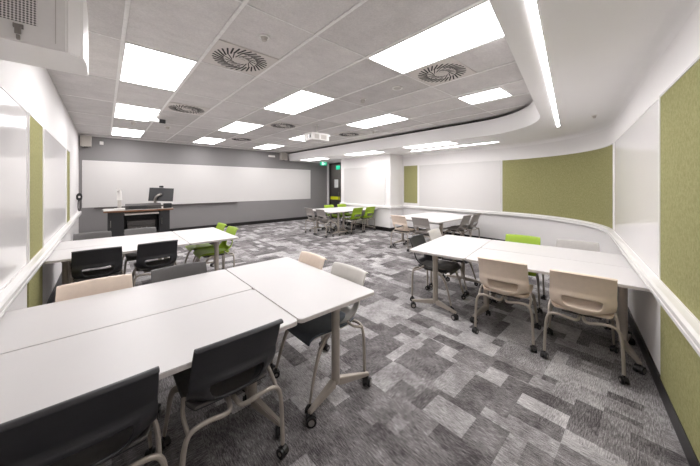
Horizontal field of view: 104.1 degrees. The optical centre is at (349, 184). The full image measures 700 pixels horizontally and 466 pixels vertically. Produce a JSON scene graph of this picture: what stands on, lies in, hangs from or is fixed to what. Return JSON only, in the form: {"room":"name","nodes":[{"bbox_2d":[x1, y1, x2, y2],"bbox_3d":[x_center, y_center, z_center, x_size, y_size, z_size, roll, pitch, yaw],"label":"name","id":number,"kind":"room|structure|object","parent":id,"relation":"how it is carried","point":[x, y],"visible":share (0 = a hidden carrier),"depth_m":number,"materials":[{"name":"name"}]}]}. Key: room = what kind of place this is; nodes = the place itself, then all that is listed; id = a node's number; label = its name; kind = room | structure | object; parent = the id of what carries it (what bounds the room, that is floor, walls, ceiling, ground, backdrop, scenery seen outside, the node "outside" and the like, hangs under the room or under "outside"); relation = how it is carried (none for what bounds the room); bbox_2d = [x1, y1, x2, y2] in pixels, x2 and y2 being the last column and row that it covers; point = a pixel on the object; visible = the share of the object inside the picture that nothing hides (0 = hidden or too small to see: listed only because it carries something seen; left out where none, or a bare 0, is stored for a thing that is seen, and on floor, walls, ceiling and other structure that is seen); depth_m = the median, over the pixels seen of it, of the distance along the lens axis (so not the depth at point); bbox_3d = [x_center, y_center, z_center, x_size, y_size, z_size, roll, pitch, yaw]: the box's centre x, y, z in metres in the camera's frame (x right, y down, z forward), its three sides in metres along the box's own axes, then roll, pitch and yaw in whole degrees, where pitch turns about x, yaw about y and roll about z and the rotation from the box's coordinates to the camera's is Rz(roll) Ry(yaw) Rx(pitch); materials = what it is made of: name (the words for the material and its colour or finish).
{"room":"classroom","nodes":[
{"label":"classroom","id":0,"kind":"room"},
{"bbox_2d":[0,60,78,311],"bbox_3d":[-3.591,0.075,3.164,0.100,2.850,10.890,0,0,-42],"label":"wall","id":1,"kind":"structure","parent":0,"point":[32,87],"depth_m":3.19,"materials":[{"name":"white paint"}]},
{"bbox_2d":[0,84,27,292],"bbox_3d":[-1.690,0.022,1.142,0.015,1.313,3.184,0,0,-42],"label":"whiteboard","id":2,"kind":"object","parent":1,"relation":"attached to","point":[13,116],"visible":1,"depth_m":1.96,"materials":[{"name":"plastic"}]},
{"bbox_2d":[27,264,42,307],"bbox_3d":[-3.054,1.065,2.652,0.011,0.610,0.710,0,0,-42],"label":"panel","id":3,"kind":"object","parent":1,"relation":"attached to","point":[35,285],"visible":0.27,"depth_m":2.66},
{"bbox_2d":[28,112,42,262],"bbox_3d":[-3.053,0.022,2.654,0.015,1.313,0.734,0,0,-42],"label":"panel","id":4,"kind":"object","parent":1,"relation":"attached to","point":[35,128],"visible":0.88,"depth_m":2.62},
{"bbox_2d":[0,211,81,318],"bbox_3d":[-3.495,0.720,3.184,0.070,0.084,10.390,0,0,-42],"label":"trim","id":5,"kind":"structure","parent":1,"relation":"attached to","point":[14,288],"depth_m":2.18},
{"bbox_2d":[0,0,87,75],"bbox_3d":[-1.696,-1.018,1.454,0.425,0.655,0.390,0,0,-42],"label":"projector","id":6,"kind":"object","parent":1,"relation":"attached to","point":[49,34],"visible":1,"depth_m":1.40,"materials":[{"name":"white plastic"}]},
{"bbox_2d":[0,0,36,25],"bbox_3d":[-1.621,-0.902,1.280,0.205,0.235,0.005,0,0,-42],"label":"grille","id":7,"kind":"object","parent":6,"relation":"attached to","point":[22,12],"depth_m":1.31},
{"bbox_2d":[46,272,61,303],"bbox_3d":[-3.596,1.440,3.253,0.012,0.120,10.728,0,0,-42],"label":"baseboard","id":8,"kind":"structure","parent":1,"relation":"attached to","point":[53,294],"depth_m":3.62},
{"bbox_2d":[43,126,65,247],"bbox_3d":[-4.114,0.022,3.831,0.015,1.313,2.384,0,0,-42],"label":"whiteboard","id":9,"kind":"object","parent":1,"relation":"attached to","point":[54,152],"visible":0.81,"depth_m":3.55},
{"bbox_2d":[66,149,69,223],"bbox_3d":[-5.185,0.022,5.020,0.015,1.313,0.584,0,0,-42],"label":"panel","id":10,"kind":"object","parent":1,"relation":"attached to","point":[67,150],"visible":0.88,"depth_m":4.91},
{"bbox_2d":[79,135,326,232],"bbox_3d":[-4.150,0.075,10.058,8.500,2.850,0.100,0,0,-42],"label":"wall","id":11,"kind":"structure","parent":0,"point":[91,219],"depth_m":9.34,"materials":[{"name":"grey paint"}]},
{"bbox_2d":[80,135,91,147],"bbox_3d":[-7.039,-1.155,7.274,0.220,0.310,0.164,0,0,-42],"label":"wall speaker","id":12,"kind":"object","parent":11,"relation":"attached to","point":[85,141],"visible":1,"depth_m":7.22,"materials":[{"name":"grey plastic"}]},
{"bbox_2d":[81,136,89,145],"bbox_3d":[-6.986,-1.165,7.215,0.184,0.254,0.005,0,0,-42],"label":"grille","id":13,"kind":"object","parent":12,"relation":"attached to","point":[85,140],"depth_m":7.21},
{"bbox_2d":[94,202,236,208],"bbox_3d":[-5.541,0.630,8.689,3.800,0.030,0.068,0,0,-42],"label":"tray","id":14,"kind":"object","parent":11,"relation":"attached to","point":[220,202],"visible":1,"depth_m":8.83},
{"bbox_2d":[79,134,285,152],"bbox_3d":[-4.917,-1.335,9.266,6.100,0.029,0.050,0,0,-42],"label":"trim","id":15,"kind":"structure","parent":11,"relation":"attached to","point":[79,134],"depth_m":8.62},
{"bbox_2d":[82,160,309,207],"bbox_3d":[-4.452,-0.028,9.707,7.244,1.273,0.015,0,0,-42],"label":"whiteboard","id":16,"kind":"object","parent":11,"relation":"attached to","point":[100,179],"visible":0.95,"depth_m":8.95,"materials":[{"name":"plastic"}]},
{"bbox_2d":[170,215,326,231],"bbox_3d":[-4.112,1.440,10.017,8.300,0.120,0.012,0,0,-42],"label":"baseboard","id":17,"kind":"structure","parent":11,"relation":"attached to","point":[305,217],"depth_m":10.27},
{"bbox_2d":[327,163,340,218],"bbox_3d":[-0.696,0.250,12.430,0.153,2.500,0.990,0,0,-42],"label":"door","id":18,"kind":"structure","parent":11,"relation":"in","point":[333,169],"depth_m":12.50,"materials":[{"name":"black paint"}]},
{"bbox_2d":[46,0,532,152],"bbox_3d":[-0.466,-1.400,6.007,8.550,0.100,11.050,0,0,-42],"label":"ceiling","id":19,"kind":"structure","parent":0,"point":[185,28],"depth_m":3.40,"materials":[{"name":"grey tile"}]},
{"bbox_2d":[111,127,144,137],"bbox_3d":[-5.724,-1.342,7.025,0.616,0.012,1.240,0,0,-42],"label":"light panel","id":20,"kind":"object","parent":19,"relation":"attached to","point":[115,131],"visible":0.97,"depth_m":6.97,"materials":[{"name":"white"}]},
{"bbox_2d":[114,103,160,121],"bbox_3d":[-4.017,-1.342,5.130,0.616,0.012,1.260,0,0,-42],"label":"light panel","id":21,"kind":"object","parent":19,"relation":"attached to","point":[125,111],"visible":0.86,"depth_m":5.05,"materials":[{"name":"white"}]},
{"bbox_2d":[148,116,165,123],"bbox_3d":[-3.753,-1.279,5.301,0.280,0.138,0.100,0,0,-42],"label":"ceiling camera","id":22,"kind":"object","parent":19,"relation":"attached to","point":[155,119],"visible":0.99,"depth_m":5.28,"materials":[{"name":"white plastic"}]},
{"bbox_2d":[119,42,197,90],"bbox_3d":[-2.303,-1.342,3.228,0.616,0.012,1.260,0,0,-42],"label":"light panel","id":23,"kind":"object","parent":19,"relation":"attached to","point":[140,65],"visible":1,"depth_m":3.11,"materials":[{"name":"white"}]},
{"bbox_2d":[164,102,209,114],"bbox_3d":[-2.885,-1.339,4.830,0.610,0.018,0.580,0,0,-42],"label":"ceiling vent","id":24,"kind":"object","parent":19,"relation":"in","point":[172,106],"visible":1,"depth_m":4.78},
{"bbox_2d":[193,137,225,143],"bbox_3d":[-4.297,-1.342,8.310,0.616,0.012,1.240,0,0,-42],"label":"light panel","id":25,"kind":"object","parent":19,"relation":"attached to","point":[205,140],"visible":0.91,"depth_m":8.22,"materials":[{"name":"white"}]},
{"bbox_2d":[202,39,278,75],"bbox_3d":[-1.178,-1.339,2.936,0.610,0.018,0.580,0,0,-42],"label":"ceiling vent","id":26,"kind":"object","parent":19,"relation":"in","point":[223,53],"visible":1,"depth_m":2.89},
{"bbox_2d":[218,121,263,133],"bbox_3d":[-2.590,-1.342,6.415,0.616,0.012,1.260,0,0,-42],"label":"light panel","id":27,"kind":"object","parent":19,"relation":"attached to","point":[236,127],"visible":0.91,"depth_m":6.36,"materials":[{"name":"white"}]},
{"bbox_2d":[228,137,255,141],"bbox_3d":[-3.186,-1.339,8.032,0.610,0.018,0.580,0,0,-42],"label":"ceiling vent","id":28,"kind":"object","parent":19,"relation":"in","point":[233,138],"visible":1,"depth_m":8.02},
{"bbox_2d":[254,144,282,148],"bbox_3d":[-2.871,-1.342,9.595,0.616,0.012,1.240,0,0,-42],"label":"light panel","id":29,"kind":"object","parent":19,"relation":"attached to","point":[267,146],"visible":0.94,"depth_m":9.50,"materials":[{"name":"white"}]},
{"bbox_2d":[266,121,301,129],"bbox_3d":[-1.512,-1.339,6.175,0.610,0.018,0.580,0,0,-42],"label":"ceiling vent","id":30,"kind":"object","parent":19,"relation":"in","point":[277,124],"visible":1,"depth_m":6.14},
{"bbox_2d":[58,0,529,151],"bbox_3d":[-1.651,-1.345,5.694,6.170,0.009,9.730,0,0,-42],"label":"ceiling grid","id":31,"kind":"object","parent":19,"relation":"attached to","point":[127,2],"depth_m":3.38,"materials":[{"name":"metal"}]},
{"bbox_2d":[263,90,334,114],"bbox_3d":[-0.877,-1.342,4.513,0.616,0.012,1.260,0,0,-42],"label":"light panel","id":32,"kind":"object","parent":19,"relation":"attached to","point":[302,100],"visible":0.96,"depth_m":4.43,"materials":[{"name":"white"}]},
{"bbox_2d":[290,135,329,140],"bbox_3d":[-1.164,-1.342,7.701,0.616,0.012,1.260,0,0,-42],"label":"light panel","id":33,"kind":"object","parent":19,"relation":"attached to","point":[299,138],"visible":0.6,"depth_m":7.87,"materials":[{"name":"white"}]},
{"bbox_2d":[291,135,303,140],"bbox_3d":[-1.164,-1.343,7.701,0.587,0.007,1.231,0,0,-42],"label":"diffuser","id":34,"kind":"object","parent":33,"relation":"attached to","point":[300,138],"depth_m":7.87,"materials":[{"name":"white"}]},
{"bbox_2d":[304,125,328,142],"bbox_3d":[-0.763,-1.174,6.161,0.485,0.368,0.344,0,0,-42],"label":"ceiling projector","id":35,"kind":"object","parent":19,"relation":"hanging from","point":[316,137],"visible":1,"depth_m":6.07,"materials":[{"name":"white plastic"}]},
{"bbox_2d":[333,131,364,136],"bbox_3d":[-0.026,-1.339,7.245,0.610,0.018,0.580,0,0,-42],"label":"ceiling vent","id":36,"kind":"object","parent":19,"relation":"in","point":[347,133],"visible":1,"depth_m":7.22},
{"bbox_2d":[346,114,407,128],"bbox_3d":[0.550,-1.342,5.799,0.616,0.012,1.260,0,0,-42],"label":"light panel","id":37,"kind":"object","parent":19,"relation":"attached to","point":[388,118],"visible":1,"depth_m":5.76,"materials":[{"name":"white"}]},
{"bbox_2d":[367,0,504,73],"bbox_3d":[0.827,-1.342,2.623,0.616,0.012,1.250,0,0,-42],"label":"light panel","id":38,"kind":"object","parent":19,"relation":"attached to","point":[478,25],"visible":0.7,"depth_m":2.53,"materials":[{"name":"white"}]},
{"bbox_2d":[407,57,476,85],"bbox_3d":[1.098,-1.339,3.278,0.610,0.018,0.580,0,0,-42],"label":"ceiling vent","id":39,"kind":"object","parent":19,"relation":"in","point":[449,69],"visible":1,"depth_m":3.25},
{"bbox_2d":[457,87,512,104],"bbox_3d":[2.042,-1.342,4.142,0.500,0.012,0.620,0,0,-42],"label":"light panel","id":40,"kind":"object","parent":19,"relation":"attached to","point":[499,92],"visible":1,"depth_m":4.12,"materials":[{"name":"white"}]},
{"bbox_2d":[53,217,688,465],"bbox_3d":[-0.505,1.550,6.013,8.300,0.100,10.790,0,0,-42],"label":"floor","id":41,"kind":"structure","parent":0,"point":[441,392],"depth_m":2.02,"materials":[{"name":"grey carpet"}]},
{"bbox_2d":[0,366,167,465],"bbox_3d":[-1.078,1.098,1.129,0.549,0.804,0.632,0,0,-42],"label":"chair","id":42,"kind":"object","parent":41,"relation":"on","point":[92,428],"visible":1,"depth_m":0.96,"materials":[{"name":"black plastic"}]},
{"bbox_2d":[69,231,112,282],"bbox_3d":[-3.617,1.098,3.835,0.549,0.804,0.632,0,0,-42],"label":"chair","id":43,"kind":"object","parent":41,"relation":"on","point":[99,234],"visible":0.16,"depth_m":4.01,"materials":[{"name":"grey plastic"}]},
{"bbox_2d":[55,274,132,301],"bbox_3d":[-1.687,1.098,1.812,0.549,0.804,0.632,0,0,-42],"label":"chair","id":44,"kind":"object","parent":41,"relation":"on","point":[79,289],"visible":0.16,"depth_m":2.00,"materials":[{"name":"beige plastic"}]},
{"bbox_2d":[70,246,123,282],"bbox_3d":[-2.959,1.098,3.209,0.549,0.804,0.632,0,0,-42],"label":"chair","id":45,"kind":"object","parent":41,"relation":"on","point":[100,257],"visible":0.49,"depth_m":3.03,"materials":[{"name":"black plastic"}]},
{"bbox_2d":[53,231,178,283],"bbox_3d":[-3.296,1.143,3.957,1.310,0.715,0.657,0,0,-42],"label":"table","id":46,"kind":"object","parent":41,"relation":"on","point":[151,236],"visible":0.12,"depth_m":3.86,"materials":[{"name":"laminate"}]},
{"bbox_2d":[44,237,188,284],"bbox_3d":[-2.856,1.143,3.469,1.310,0.715,0.657,0,0,-42],"label":"table","id":47,"kind":"object","parent":41,"relation":"on","point":[63,256],"visible":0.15,"depth_m":3.27,"materials":[{"name":"laminate"}]},
{"bbox_2d":[0,269,251,354],"bbox_3d":[-1.441,1.143,1.875,1.310,0.715,0.657,0,0,-42],"label":"table","id":48,"kind":"object","parent":41,"relation":"on","point":[20,329],"visible":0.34,"depth_m":1.72,"materials":[{"name":"laminate"}]},
{"bbox_2d":[103,206,172,236],"bbox_3d":[-5.176,1.018,6.707,1.310,0.885,0.725,0,0,-42],"label":"lectern","id":49,"kind":"object","parent":41,"relation":"on","point":[118,221],"visible":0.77,"depth_m":6.55,"materials":[{"name":"grey wood"}]},
{"bbox_2d":[114,188,124,209],"bbox_3d":[-5.396,0.324,6.392,0.200,0.502,0.182,0,0,-42],"label":"camera","id":50,"kind":"object","parent":49,"relation":"on","point":[119,193],"visible":0.99,"depth_m":6.38,"materials":[{"name":"white plastic"}]},
{"bbox_2d":[103,206,168,211],"bbox_3d":[-5.177,0.581,6.709,1.310,0.012,0.720,0,0,-42],"label":"countertop","id":51,"kind":"structure","parent":49,"relation":"on","point":[161,206],"depth_m":6.43,"materials":[{"name":"brown plastic"}]},
{"bbox_2d":[124,210,158,214],"bbox_3d":[-4.974,0.665,6.529,0.650,0.063,0.180,0,0,-42],"label":"drawer","id":52,"kind":"object","parent":49,"relation":"on","point":[131,212],"depth_m":6.47,"materials":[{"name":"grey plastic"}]},
{"bbox_2d":[125,203,160,209],"bbox_3d":[-4.960,0.510,6.566,0.680,0.130,0.203,0,0,-42],"label":"control console","id":53,"kind":"object","parent":49,"relation":"on","point":[139,205],"visible":1,"depth_m":6.50,"materials":[{"name":"grey plastic"}]},
{"bbox_2d":[148,186,173,202],"bbox_3d":[-4.803,0.296,6.941,0.537,0.553,0.199,0,0,-28],"label":"monitor","id":54,"kind":"object","parent":49,"relation":"on","point":[155,194],"visible":0.84,"depth_m":6.97,"materials":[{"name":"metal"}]},
{"bbox_2d":[122,227,161,273],"bbox_3d":[-3.201,1.098,4.210,0.549,0.804,0.632,0,0,-42],"label":"chair","id":55,"kind":"object","parent":41,"relation":"on","point":[130,256],"visible":0.3,"depth_m":4.31,"materials":[{"name":"grey plastic"}]},
{"bbox_2d":[0,290,296,438],"bbox_3d":[-1.001,1.143,1.387,1.310,0.715,0.657,0,0,-42],"label":"table","id":56,"kind":"object","parent":41,"relation":"on","point":[38,377],"visible":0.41,"depth_m":1.29,"materials":[{"name":"laminate"}]},
{"bbox_2d":[132,240,177,286],"bbox_3d":[-2.550,1.098,3.578,0.549,0.804,0.632,0,0,-42],"label":"chair","id":57,"kind":"object","parent":41,"relation":"on","point":[161,249],"visible":0.73,"depth_m":3.39,"materials":[{"name":"black plastic"}]},
{"bbox_2d":[151,261,206,412],"bbox_3d":[-1.293,1.098,2.167,0.549,0.804,0.632,0,0,-42],"label":"chair","id":58,"kind":"object","parent":41,"relation":"on","point":[188,269],"visible":0.16,"depth_m":2.35,"materials":[{"name":"grey plastic"}]},
{"bbox_2d":[184,223,226,269],"bbox_3d":[-2.521,1.098,4.755,0.632,0.804,0.549,0,0,-42],"label":"chair","id":59,"kind":"object","parent":41,"relation":"on","point":[220,226],"visible":0.37,"depth_m":4.71,"materials":[{"name":"green plastic"}]},
{"bbox_2d":[173,227,238,270],"bbox_3d":[-2.340,1.143,4.373,0.657,0.715,1.310,0,0,-42],"label":"table","id":60,"kind":"object","parent":41,"relation":"on","point":[212,235],"visible":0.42,"depth_m":4.16,"materials":[{"name":"laminate"}]},
{"bbox_2d":[193,226,238,268],"bbox_3d":[-2.146,1.098,4.339,0.632,0.804,0.549,0,0,-42],"label":"chair","id":61,"kind":"object","parent":41,"relation":"on","point":[223,247],"visible":0.7,"depth_m":4.34,"materials":[{"name":"green plastic"}]},
{"bbox_2d":[161,319,288,465],"bbox_3d":[-0.697,1.098,1.506,0.549,0.804,0.632,0,0,-42],"label":"chair","id":62,"kind":"object","parent":41,"relation":"on","point":[219,370],"visible":0.95,"depth_m":1.33,"materials":[{"name":"black plastic"}]},
{"bbox_2d":[267,251,326,370],"bbox_3d":[-0.578,1.098,2.562,0.632,0.804,0.549,0,0,-42],"label":"chair","id":63,"kind":"object","parent":41,"relation":"on","point":[317,261],"visible":0.14,"depth_m":2.70,"materials":[{"name":"beige plastic"}]},
{"bbox_2d":[226,257,373,428],"bbox_3d":[-0.485,1.143,2.292,0.657,0.715,1.310,0,0,-42],"label":"table","id":64,"kind":"object","parent":41,"relation":"on","point":[306,292],"visible":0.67,"depth_m":2.01,"materials":[{"name":"white laminate"}]},
{"bbox_2d":[305,208,327,234],"bbox_3d":[-1.072,1.098,8.524,0.632,0.804,0.549,0,0,-42],"label":"chair","id":65,"kind":"object","parent":41,"relation":"on","point":[309,211],"visible":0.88,"depth_m":8.35,"materials":[{"name":"grey plastic"}]},
{"bbox_2d":[273,262,367,413],"bbox_3d":[-0.210,1.098,2.153,0.632,0.804,0.549,0,0,-42],"label":"chair","id":66,"kind":"object","parent":41,"relation":"on","point":[307,332],"visible":0.57,"depth_m":2.11,"materials":[{"name":"white plastic"}]},
{"bbox_2d":[315,209,339,237],"bbox_3d":[-0.678,1.098,8.058,0.632,0.804,0.549,0,0,-42],"label":"chair","id":67,"kind":"object","parent":41,"relation":"on","point":[320,213],"visible":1,"depth_m":7.92,"materials":[{"name":"grey plastic"}]},
{"bbox_2d":[309,208,347,236],"bbox_3d":[-0.730,1.143,8.502,0.657,0.715,1.310,0,0,-42],"label":"table","id":68,"kind":"object","parent":41,"relation":"on","point":[331,211],"visible":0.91,"depth_m":8.16,"materials":[{"name":"laminate"}]},
{"bbox_2d":[323,205,344,227],"bbox_3d":[-0.561,1.098,9.361,0.549,0.804,0.632,0,0,-42],"label":"chair","id":69,"kind":"object","parent":41,"relation":"on","point":[325,206],"visible":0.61,"depth_m":9.41,"materials":[{"name":"green plastic"}]},
{"bbox_2d":[324,206,360,230],"bbox_3d":[-0.222,1.143,9.405,1.310,0.715,0.657,0,0,-42],"label":"table","id":70,"kind":"object","parent":41,"relation":"on","point":[348,207],"visible":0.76,"depth_m":9.16,"materials":[{"name":"laminate"}]},
{"bbox_2d":[336,204,357,228],"bbox_3d":[-0.130,1.098,9.750,0.549,0.804,0.632,0,0,-42],"label":"chair","id":71,"kind":"object","parent":41,"relation":"on","point":[338,205],"visible":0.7,"depth_m":9.83,"materials":[{"name":"green plastic"}]},
{"bbox_2d":[341,207,363,233],"bbox_3d":[0.081,1.098,8.620,0.549,0.804,0.632,0,0,-42],"label":"chair","id":72,"kind":"object","parent":41,"relation":"on","point":[356,211],"visible":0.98,"depth_m":8.46,"materials":[{"name":"green plastic"}]},
{"bbox_2d":[336,207,376,233],"bbox_3d":[0.217,1.143,8.916,1.310,0.715,0.657,0,0,-42],"label":"table","id":73,"kind":"object","parent":41,"relation":"on","point":[364,208],"visible":0.57,"depth_m":8.75,"materials":[{"name":"laminate"}]},
{"bbox_2d":[353,206,375,231],"bbox_3d":[0.497,1.098,8.995,0.549,0.804,0.632,0,0,-42],"label":"chair","id":74,"kind":"object","parent":41,"relation":"on","point":[368,210],"visible":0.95,"depth_m":8.82,"materials":[{"name":"green plastic"}]},
{"bbox_2d":[390,215,417,251],"bbox_3d":[1.299,1.098,6.461,0.632,0.804,0.549,0,0,-42],"label":"chair","id":75,"kind":"object","parent":41,"relation":"on","point":[396,219],"visible":0.94,"depth_m":6.30,"materials":[{"name":"beige plastic"}]},
{"bbox_2d":[411,217,430,248],"bbox_3d":[1.696,1.098,6.051,0.632,0.804,0.549,0,0,-42],"label":"chair","id":76,"kind":"object","parent":41,"relation":"on","point":[417,222],"visible":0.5,"depth_m":5.88,"materials":[{"name":"grey plastic"}]},
{"bbox_2d":[390,215,452,245],"bbox_3d":[1.638,1.143,6.396,0.657,0.715,1.310,0,0,-42],"label":"table","id":77,"kind":"object","parent":41,"relation":"on","point":[440,222],"visible":0.42,"depth_m":6.21,"materials":[{"name":"laminate"}]},
{"bbox_2d":[408,212,453,242],"bbox_3d":[2.168,1.143,7.318,1.369,0.715,0.657,0,0,-42],"label":"table","id":78,"kind":"object","parent":41,"relation":"on","point":[429,214],"visible":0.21,"depth_m":7.26,"materials":[{"name":"laminate"}]},
{"bbox_2d":[408,234,465,311],"bbox_3d":[1.125,1.098,3.592,0.632,0.804,0.549,0,0,39],"label":"chair","id":79,"kind":"object","parent":41,"relation":"on","point":[426,262],"visible":0.83,"depth_m":3.58,"materials":[{"name":"black plastic"}]},
{"bbox_2d":[410,235,490,320],"bbox_3d":[1.376,1.143,3.627,0.657,0.715,1.310,0,0,39],"label":"table","id":80,"kind":"object","parent":41,"relation":"on","point":[446,246],"visible":0.87,"depth_m":3.32,"materials":[{"name":"laminate"}]},
{"bbox_2d":[428,214,472,235],"bbox_3d":[2.608,1.143,6.830,1.369,0.715,0.657,0,0,-42],"label":"table","id":81,"kind":"object","parent":41,"relation":"on","point":[454,217],"visible":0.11,"depth_m":6.80,"materials":[{"name":"laminate"}]},
{"bbox_2d":[427,228,477,295],"bbox_3d":[1.515,1.098,4.074,0.632,0.804,0.549,0,0,39],"label":"chair","id":82,"kind":"object","parent":41,"relation":"on","point":[434,233],"visible":0.31,"depth_m":4.06,"materials":[{"name":"white plastic"}]},
{"bbox_2d":[443,215,471,236],"bbox_3d":[2.565,1.098,6.565,0.549,0.804,0.632,0,0,-42],"label":"chair","id":83,"kind":"object","parent":41,"relation":"on","point":[465,220],"visible":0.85,"depth_m":6.43,"materials":[{"name":"grey plastic"}]},
{"bbox_2d":[453,213,481,237],"bbox_3d":[2.951,1.098,6.913,0.549,0.804,0.632,0,0,-42],"label":"chair","id":84,"kind":"object","parent":41,"relation":"on","point":[475,217],"visible":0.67,"depth_m":6.72,"materials":[{"name":"grey plastic"}]},
{"bbox_2d":[472,256,540,352],"bbox_3d":[1.591,1.098,2.772,0.549,0.804,0.632,0,0,39],"label":"chair","id":85,"kind":"object","parent":41,"relation":"on","point":[505,278],"visible":1,"depth_m":2.60,"materials":[{"name":"beige plastic"}]},
{"bbox_2d":[492,234,546,313],"bbox_3d":[2.213,1.098,3.561,0.549,0.804,0.632,0,0,39],"label":"chair","id":86,"kind":"object","parent":41,"relation":"on","point":[526,239],"visible":0.27,"depth_m":3.65,"materials":[{"name":"green plastic"}]},
{"bbox_2d":[481,240,632,337],"bbox_3d":[2.373,1.143,3.244,1.369,0.715,0.657,0,0,39],"label":"table","id":87,"kind":"object","parent":41,"relation":"on","point":[612,259],"visible":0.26,"depth_m":3.13,"materials":[{"name":"laminate"}]},
{"bbox_2d":[465,248,650,374],"bbox_3d":[1.961,1.143,2.734,1.369,0.715,0.657,0,0,39],"label":"table","id":88,"kind":"object","parent":41,"relation":"on","point":[627,278],"visible":0.8,"depth_m":2.54,"materials":[{"name":"laminate"}]},
{"bbox_2d":[552,239,610,329],"bbox_3d":[2.670,1.098,3.204,0.549,0.804,0.632,0,0,39],"label":"chair","id":89,"kind":"object","parent":41,"relation":"on","point":[563,243],"visible":0.17,"depth_m":3.39,"materials":[{"name":"grey plastic"}]},
{"bbox_2d":[540,269,629,384],"bbox_3d":[2.010,1.098,2.378,0.549,0.804,0.632,0,0,39],"label":"chair","id":90,"kind":"object","parent":41,"relation":"on","point":[592,296],"visible":1,"depth_m":2.21,"materials":[{"name":"beige plastic"}]},
{"bbox_2d":[341,154,402,227],"bbox_3d":[0.758,0.075,9.937,0.770,2.850,2.450,0,0,-42],"label":"wall","id":91,"kind":"structure","parent":0,"point":[393,163],"depth_m":9.08,"materials":[{"name":"white paint"}]},
{"bbox_2d":[344,166,385,205],"bbox_3d":[0.466,0.022,9.674,0.015,1.313,2.074,0,0,-42],"label":"whiteboard","id":92,"kind":"object","parent":91,"relation":"attached to","point":[362,185],"visible":1,"depth_m":9.58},
{"bbox_2d":[294,0,673,163],"bbox_3d":[1.323,-1.010,6.327,5.886,0.020,13.555,0,0,-10],"label":"ceiling","id":93,"kind":"structure","parent":0,"point":[594,48],"depth_m":2.09,"materials":[{"name":"white paint"}]},
{"bbox_2d":[303,157,329,160],"bbox_3d":[-1.370,-0.992,10.544,0.500,0.012,1.300,0,0,-42],"label":"light panel","id":94,"kind":"object","parent":93,"relation":"attached to","point":[319,158],"visible":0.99,"depth_m":10.60,"materials":[{"name":"white"}]},
{"bbox_2d":[306,158,326,160],"bbox_3d":[-1.370,-0.994,10.544,0.471,0.007,1.271,0,0,-42],"label":"diffuser","id":95,"kind":"object","parent":94,"relation":"attached to","point":[312,159],"depth_m":10.60,"materials":[{"name":"white"}]},
{"bbox_2d":[343,150,382,155],"bbox_3d":[0.421,-0.992,8.556,0.500,0.012,1.350,0,0,-42],"label":"light panel","id":96,"kind":"object","parent":93,"relation":"attached to","point":[373,151],"visible":0.97,"depth_m":8.58,"materials":[{"name":"white"}]},
{"bbox_2d":[403,141,458,148],"bbox_3d":[1.977,-0.992,6.829,0.500,0.012,1.300,0,0,-42],"label":"light panel","id":97,"kind":"object","parent":93,"relation":"attached to","point":[444,142],"visible":1,"depth_m":6.82,"materials":[{"name":"white"}]},
{"bbox_2d":[528,0,559,125],"bbox_3d":[1.802,-0.997,2.483,0.042,0.005,5.550,0,0,39],"label":"recessed light","id":98,"kind":"object","parent":93,"relation":"in","point":[533,4],"visible":1,"depth_m":1.98,"materials":[{"name":"white"}]},
{"bbox_2d":[403,123,614,253],"bbox_3d":[3.423,0.075,6.901,1.262,2.850,5.796,0,0,-23],"label":"wall","id":99,"kind":"structure","parent":0,"point":[489,225],"depth_m":6.48,"materials":[{"name":"white paint"}]},
{"bbox_2d":[404,165,417,203],"bbox_3d":[1.994,-0.022,8.978,0.015,1.243,0.554,0,0,-42],"label":"panel","id":100,"kind":"object","parent":99,"relation":"attached to","point":[411,171],"visible":1,"depth_m":8.95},
{"bbox_2d":[288,101,539,160],"bbox_3d":[0.597,-1.145,6.020,4.462,0.290,11.797,0,0,-10],"label":"trim","id":101,"kind":"structure","parent":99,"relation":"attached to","point":[529,115],"depth_m":6.26,"materials":[{"name":"white paint"}]},
{"bbox_2d":[419,160,500,211],"bbox_3d":[3.022,0.022,7.838,0.015,1.313,2.424,0,0,-42],"label":"whiteboard","id":102,"kind":"object","parent":99,"relation":"attached to","point":[464,185],"visible":1,"depth_m":7.68,"materials":[{"name":"plastic"}]},
{"bbox_2d":[403,0,699,156],"bbox_3d":[2.511,-0.965,3.958,3.324,0.070,10.096,0,0,10],"label":"trim","id":103,"kind":"structure","parent":99,"relation":"attached to","point":[679,11],"depth_m":2.27,"materials":[{"name":"white paint"}]},
{"bbox_2d":[502,143,613,229],"bbox_3d":[4.162,0.022,5.518,0.530,1.313,2.831,0,0,-2],"label":"panel","id":104,"kind":"object","parent":99,"relation":"attached to","point":[578,185],"visible":0.97,"depth_m":5.61,"materials":[{"name":"fabric"}]},
{"bbox_2d":[615,1,699,372],"bbox_3d":[1.989,0.075,1.576,0.100,2.850,6.328,0,0,39],"label":"wall","id":105,"kind":"structure","parent":0,"point":[684,48],"depth_m":2.10,"materials":[{"name":"white paint"}]},
{"bbox_2d":[340,203,699,356],"bbox_3d":[2.130,0.720,5.035,4.630,0.084,11.292,0,0,-2],"label":"trim","id":106,"kind":"structure","parent":105,"relation":"attached to","point":[686,323],"depth_m":2.14,"materials":[{"name":"paint"}]},
{"bbox_2d":[341,221,699,465],"bbox_3d":[2.136,1.440,4.983,4.616,0.120,11.369,0,0,-2],"label":"baseboard","id":107,"kind":"structure","parent":105,"relation":"attached to","point":[691,457],"depth_m":1.98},
{"bbox_2d":[614,97,658,278],"bbox_3d":[3.028,0.022,2.953,0.015,1.313,2.601,0,0,39],"label":"whiteboard","id":108,"kind":"object","parent":105,"relation":"attached to","point":[636,150],"visible":0.86,"depth_m":2.49,"materials":[{"name":"plastic"}]},
{"bbox_2d":[659,55,699,323],"bbox_3d":[1.810,0.022,1.448,0.015,1.313,1.269,0,0,39],"label":"panel","id":109,"kind":"object","parent":105,"relation":"attached to","point":[679,104],"visible":1,"depth_m":1.56,"materials":[{"name":"fabric"}]},
{"bbox_2d":[660,305,699,462],"bbox_3d":[1.812,1.065,1.446,0.011,0.610,1.245,0,0,39],"label":"panel","id":110,"kind":"object","parent":105,"relation":"attached to","point":[679,362],"visible":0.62,"depth_m":1.56,"materials":[{"name":"fabric"}]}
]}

